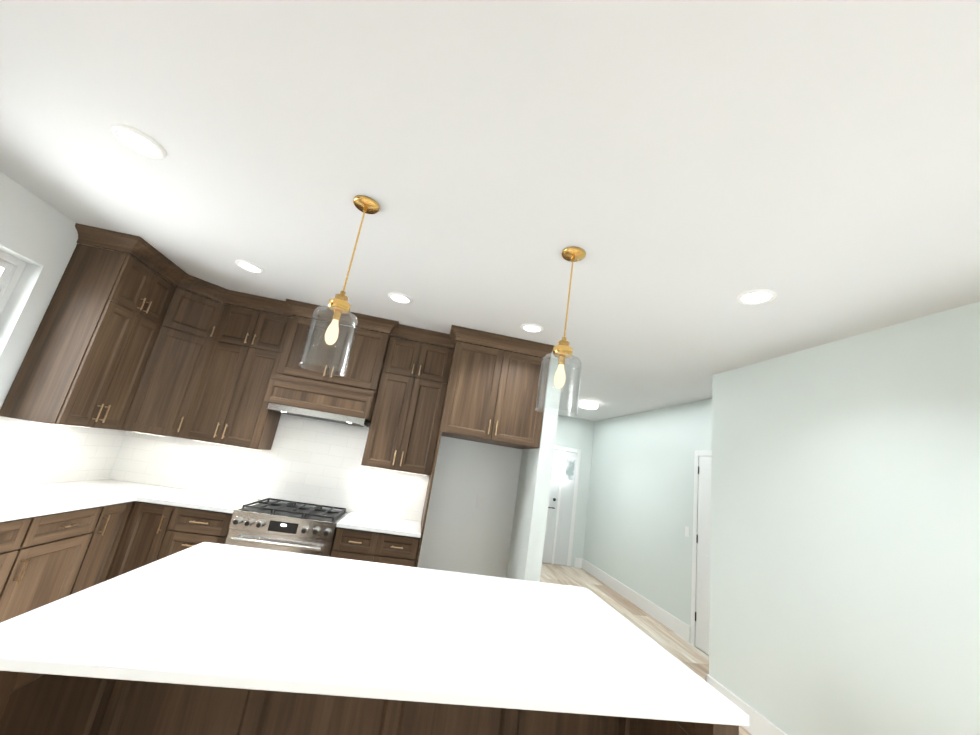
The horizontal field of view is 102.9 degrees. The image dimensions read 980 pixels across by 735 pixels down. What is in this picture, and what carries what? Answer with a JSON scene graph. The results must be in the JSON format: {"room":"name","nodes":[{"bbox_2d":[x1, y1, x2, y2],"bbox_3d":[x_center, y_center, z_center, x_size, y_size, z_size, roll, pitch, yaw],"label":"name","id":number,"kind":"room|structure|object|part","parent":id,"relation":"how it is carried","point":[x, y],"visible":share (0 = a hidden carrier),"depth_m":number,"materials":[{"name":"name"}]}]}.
{"room":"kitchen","nodes":[
{"label":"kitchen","id":0,"kind":"room"},
{"bbox_2d":[0,172,117,408],"bbox_3d":[-2.694,-0.336,-0.328,0.170,2.720,8.400,11,-14,-8],"label":"wall","id":1,"kind":"structure","parent":0,"point":[39,236],"depth_m":2.50,"materials":[{"name":"paint"}]},
{"bbox_2d":[0,250,26,315],"bbox_3d":[-3.061,-0.251,1.923,0.070,1.143,1.008,11,-14,-8],"label":"sliding window","id":2,"kind":"structure","parent":1,"relation":"in","point":[11,269],"depth_m":2.47,"materials":[{"name":"paint"}]},
{"bbox_2d":[0,416,126,486],"bbox_3d":[-2.998,0.345,1.634,0.006,0.448,3.871,11,-14,-8],"label":"tile backsplash","id":3,"kind":"structure","parent":1,"relation":"attached to","point":[35,453],"depth_m":2.88,"materials":[{"name":"tile"}]},
{"bbox_2d":[0,243,175,429],"bbox_3d":[-2.902,-0.169,3.008,0.360,1.234,0.780,11,-14,-8],"label":"upper cabinet","id":4,"kind":"object","parent":1,"relation":"attached to","point":[123,341],"depth_m":2.72,"materials":[{"name":"wood"}]},
{"bbox_2d":[25,420,89,427],"bbox_3d":[-3.014,0.398,2.743,0.030,0.012,0.490,11,-14,-8],"label":"under-cabinet light","id":5,"kind":"object","parent":4,"relation":"attached to","point":[41,422],"visible":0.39,"depth_m":2.55,"materials":[{"name":"plastic"}]},
{"bbox_2d":[75,223,553,358],"bbox_3d":[-1.180,-0.512,3.368,3.681,0.118,0.871,11,-14,-8],"label":"crown molding","id":6,"kind":"structure","parent":4,"relation":"attached to","point":[147,253],"depth_m":3.62,"materials":[{"name":"wood"}]},
{"bbox_2d":[211,299,521,577],"bbox_3d":[-1.524,0.920,3.879,3.685,2.720,0.170,11,-14,-8],"label":"wall","id":7,"kind":"structure","parent":0,"point":[462,533],"depth_m":3.92,"materials":[{"name":"paint"}]},
{"bbox_2d":[124,287,291,449],"bbox_3d":[-2.549,0.012,3.498,1.244,1.234,0.599,11,-14,-8],"label":"upper cabinet","id":8,"kind":"object","parent":7,"relation":"attached to","point":[207,378],"depth_m":3.43,"materials":[{"name":"wood"}]},
{"bbox_2d":[194,440,261,450],"bbox_3d":[-2.373,0.701,3.538,0.580,0.012,0.030,11,-14,-8],"label":"under-cabinet light","id":9,"kind":"object","parent":8,"relation":"attached to","point":[228,445],"visible":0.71,"depth_m":3.52,"materials":[{"name":"plastic"}]},
{"bbox_2d":[109,414,428,520],"bbox_3d":[-1.962,0.861,3.721,2.770,0.792,0.006,11,-14,-8],"label":"tile backsplash","id":10,"kind":"structure","parent":7,"relation":"attached to","point":[305,460],"depth_m":3.71,"materials":[{"name":"tile"}]},
{"bbox_2d":[264,315,389,427],"bbox_3d":[-1.491,0.055,3.724,0.881,0.888,0.513,11,-14,-8],"label":"range hood","id":11,"kind":"object","parent":7,"relation":"attached to","point":[295,389],"visible":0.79,"depth_m":3.55,"materials":[{"name":"wood"}]},
{"bbox_2d":[361,337,453,474],"bbox_3d":[-0.789,0.379,3.848,0.632,1.235,0.374,11,-14,-8],"label":"upper cabinet","id":12,"kind":"object","parent":7,"relation":"attached to","point":[405,420],"visible":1,"depth_m":3.70,"materials":[{"name":"wood"}]},
{"bbox_2d":[366,466,422,474],"bbox_3d":[-0.893,0.986,3.737,0.580,0.012,0.030,11,-14,-8],"label":"under-cabinet light","id":13,"kind":"object","parent":12,"relation":"attached to","point":[394,470],"visible":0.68,"depth_m":3.72,"materials":[{"name":"plastic"}]},
{"bbox_2d":[0,0,979,420],"bbox_3d":[0.204,-0.756,2.007,6.270,0.100,11.710,11,-14,-8],"label":"ceiling","id":14,"kind":"structure","parent":0,"point":[684,174],"depth_m":1.57,"materials":[{"name":"paint"}]},
{"bbox_2d":[111,124,165,158],"bbox_3d":[-1.620,-1.037,1.802,0.198,0.010,0.198,11,-14,-8],"label":"recessed light","id":15,"kind":"object","parent":14,"relation":"in","point":[138,141],"visible":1,"depth_m":1.79,"materials":[{"name":"paint"}]},
{"bbox_2d":[235,260,263,273],"bbox_3d":[-1.842,-0.769,2.993,0.198,0.010,0.198,11,-14,-8],"label":"recessed light","id":16,"kind":"object","parent":14,"relation":"in","point":[249,266],"visible":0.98,"depth_m":2.98,"materials":[{"name":"paint"}]},
{"bbox_2d":[298,195,379,375],"bbox_3d":[-0.698,-0.413,1.888,0.208,0.886,0.208,11,-14,-8],"label":"pendant light","id":17,"kind":"object","parent":14,"relation":"hanging from","point":[364,204],"depth_m":1.84,"materials":[{"name":"glass"}]},
{"bbox_3d":[-0.743,-0.127,1.815,0.208,0.288,0.208,11,-14,-8],"label":"pendant light shade","id":18,"kind":"part","parent":17,"relation":"part of","materials":[{"name":"clear glass"}]},
{"bbox_2d":[388,293,412,303],"bbox_3d":[-0.723,-0.554,3.144,0.198,0.010,0.198,11,-14,-8],"label":"recessed light","id":19,"kind":"object","parent":14,"relation":"in","point":[400,298],"visible":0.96,"depth_m":3.14,"materials":[{"name":"paint"}]},
{"bbox_2d":[521,323,543,332],"bbox_3d":[0.359,-0.334,3.339,0.198,0.010,0.198,11,-14,-8],"label":"recessed light","id":20,"kind":"object","parent":14,"relation":"in","point":[532,328],"visible":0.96,"depth_m":3.33,"materials":[{"name":"paint"}]},
{"bbox_2d":[535,246,585,415],"bbox_3d":[0.393,-0.203,2.035,0.208,0.886,0.208,11,-14,-8],"label":"pendant light","id":21,"kind":"object","parent":14,"relation":"hanging from","point":[572,254],"depth_m":1.99,"materials":[{"name":"glass"}]},
{"bbox_3d":[0.348,0.083,1.962,0.208,0.288,0.208,11,-14,-8],"label":"pendant light shade","id":22,"kind":"part","parent":21,"relation":"part of","materials":[{"name":"clear glass"}]},
{"bbox_2d":[579,400,597,408],"bbox_3d":[1.524,0.577,6.037,0.280,0.088,0.280,11,-14,-8],"label":"light","id":23,"kind":"object","parent":14,"relation":"attached to","point":[587,404],"visible":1,"depth_m":5.94,"materials":[{"name":"paint"}]},
{"bbox_2d":[736,289,776,304],"bbox_3d":[1.563,-0.411,2.292,0.198,0.010,0.198,11,-14,-8],"label":"recessed light","id":24,"kind":"object","parent":14,"relation":"in","point":[756,296],"visible":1,"depth_m":2.28,"materials":[{"name":"paint"}]},
{"bbox_2d":[506,351,560,581],"bbox_3d":[0.120,1.551,5.336,0.135,2.720,3.940,11,-14,-8],"label":"wall","id":25,"kind":"structure","parent":0,"point":[528,528],"depth_m":3.54,"materials":[{"name":"paint"}]},
{"bbox_2d":[547,415,594,566],"bbox_3d":[0.794,2.196,7.449,2.245,2.720,0.170,11,-14,-8],"label":"wall","id":26,"kind":"structure","parent":0,"point":[574,433],"depth_m":7.64,"materials":[{"name":"paint"}]},
{"bbox_2d":[542,449,577,565],"bbox_3d":[0.968,2.526,7.271,1.210,2.028,0.085,11,-14,-8],"label":"front door","id":27,"kind":"structure","parent":26,"relation":"in","point":[565,515],"depth_m":7.32,"materials":[{"name":"paint"}]},
{"bbox_2d":[551,446,580,566],"bbox_3d":[0.968,2.502,7.302,1.360,2.115,0.035,11,-14,-8],"label":"door frame","id":28,"kind":"structure","parent":26,"relation":"attached to","point":[564,449],"depth_m":7.38,"materials":[{"name":"paint"}]},
{"bbox_2d":[540,563,750,734],"bbox_3d":[-0.710,1.862,1.251,7.270,0.120,11.710,11,-14,-8],"label":"floor","id":29,"kind":"structure","parent":0,"point":[688,655],"depth_m":4.92,"materials":[{"name":"wood"}]},
{"bbox_2d":[0,504,115,622],"bbox_3d":[-2.938,1.243,2.258,0.616,0.884,0.630,11,-14,-8],"label":"base cabinet","id":30,"kind":"object","parent":29,"relation":"on","point":[46,559],"depth_m":2.30,"materials":[{"name":"wood"}]},
{"bbox_2d":[0,479,183,521],"bbox_3d":[-2.717,0.636,1.622,0.660,0.030,3.878,11,-14,-8],"label":"countertop","id":31,"kind":"structure","parent":30,"relation":"on","point":[24,501],"depth_m":2.60,"materials":[{"name":"stone"}]},
{"bbox_2d":[84,502,132,588],"bbox_3d":[-3.000,1.321,2.604,0.616,0.884,0.352,11,-14,-8],"label":"base cabinet","id":32,"kind":"object","parent":29,"relation":"on","point":[100,567],"depth_m":2.77,"materials":[{"name":"wood"}]},
{"bbox_2d":[105,501,232,580],"bbox_3d":[-2.445,1.543,3.132,0.728,0.884,0.649,11,-14,-8],"label":"base cabinet","id":33,"kind":"object","parent":29,"relation":"on","point":[152,532],"visible":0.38,"depth_m":2.91,"materials":[{"name":"wood"}]},
{"bbox_2d":[140,489,262,513],"bbox_3d":[-2.346,1.112,3.257,0.669,0.030,0.656,11,-14,-8],"label":"countertop","id":34,"kind":"structure","parent":33,"relation":"on","point":[186,498],"depth_m":3.12,"materials":[{"name":"stone"}]},
{"bbox_2d":[225,498,349,556],"bbox_3d":[-1.706,1.647,3.218,0.762,0.950,0.713,11,-14,-8],"label":"range","id":35,"kind":"object","parent":29,"relation":"on","point":[290,526],"visible":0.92,"depth_m":3.02,"materials":[{"name":"metal"}]},
{"bbox_2d":[0,671,738,734],"bbox_3d":[-0.427,1.455,1.540,2.149,0.885,1.216,11,-14,-8],"label":"kitchen island","id":36,"kind":"object","parent":29,"relation":"on","point":[39,704],"visible":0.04,"depth_m":1.45,"materials":[{"name":"wood"}]},
{"bbox_2d":[0,542,748,725],"bbox_3d":[-0.364,1.010,1.631,2.165,0.030,1.210,11,-14,-8],"label":"island countertop","id":37,"kind":"structure","parent":36,"relation":"on","point":[216,615],"depth_m":1.29,"materials":[{"name":"stone"}]},
{"bbox_2d":[330,527,419,566],"bbox_3d":[-1.014,1.818,3.325,0.666,0.884,0.649,11,-14,-8],"label":"base cabinet","id":38,"kind":"object","parent":29,"relation":"on","point":[368,546],"visible":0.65,"depth_m":3.13,"materials":[{"name":"wood"}]},
{"bbox_2d":[336,512,420,537],"bbox_3d":[-0.947,1.381,3.448,0.670,0.030,0.653,11,-14,-8],"label":"countertop","id":39,"kind":"structure","parent":38,"relation":"on","point":[357,521],"depth_m":3.31,"materials":[{"name":"stone"}]},
{"bbox_2d":[415,341,549,566],"bbox_3d":[-0.114,1.146,3.645,0.912,2.600,0.662,11,-14,-8],"label":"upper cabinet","id":40,"kind":"object","parent":29,"relation":"on","point":[491,395],"visible":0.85,"depth_m":3.57,"materials":[{"name":"wood"}]},
{"bbox_2d":[583,398,711,654],"bbox_3d":[2.321,1.976,5.643,0.170,2.720,4.260,11,-14,-8],"label":"wall","id":41,"kind":"structure","parent":0,"point":[639,518],"depth_m":5.54,"materials":[{"name":"paint"}]},
{"bbox_2d":[580,558,690,642],"bbox_3d":[1.956,3.285,5.760,0.019,0.160,3.000,11,-14,-8],"label":"baseboard","id":42,"kind":"structure","parent":41,"relation":"attached to","point":[668,620],"depth_m":5.23,"materials":[{"name":"paint"}]},
{"bbox_2d":[685,526,688,536],"bbox_3d":[2.361,1.966,4.675,0.008,0.114,0.070,11,-14,-8],"label":"light switch","id":43,"kind":"object","parent":41,"relation":"attached to","point":[686,531],"visible":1,"depth_m":4.67,"materials":[{"name":"paint"}]},
{"bbox_2d":[690,450,711,646],"bbox_3d":[2.441,1.924,4.095,0.018,2.100,0.920,11,-14,-8],"label":"door frame","id":44,"kind":"structure","parent":41,"relation":"attached to","point":[698,453],"depth_m":4.50,"materials":[{"name":"paint"}]},
{"bbox_2d":[695,456,711,654],"bbox_3d":[2.411,1.948,4.086,0.070,2.018,0.784,11,-14,-8],"label":"hall door","id":45,"kind":"structure","parent":41,"relation":"in","point":[702,612],"depth_m":4.33,"materials":[{"name":"paint"}]},
{"bbox_2d":[709,301,979,734],"bbox_3d":[3.014,0.642,-0.024,0.810,2.720,7.450,11,-14,-8],"label":"wall","id":46,"kind":"structure","parent":0,"point":[845,547],"depth_m":2.36,"materials":[{"name":"paint"}]},
{"bbox_2d":[706,674,786,734],"bbox_3d":[2.401,1.810,-0.302,0.019,0.160,7.296,11,-14,-8],"label":"baseboard","id":47,"kind":"structure","parent":46,"relation":"attached to","point":[759,724],"depth_m":2.76,"materials":[{"name":"paint"}]}
]}

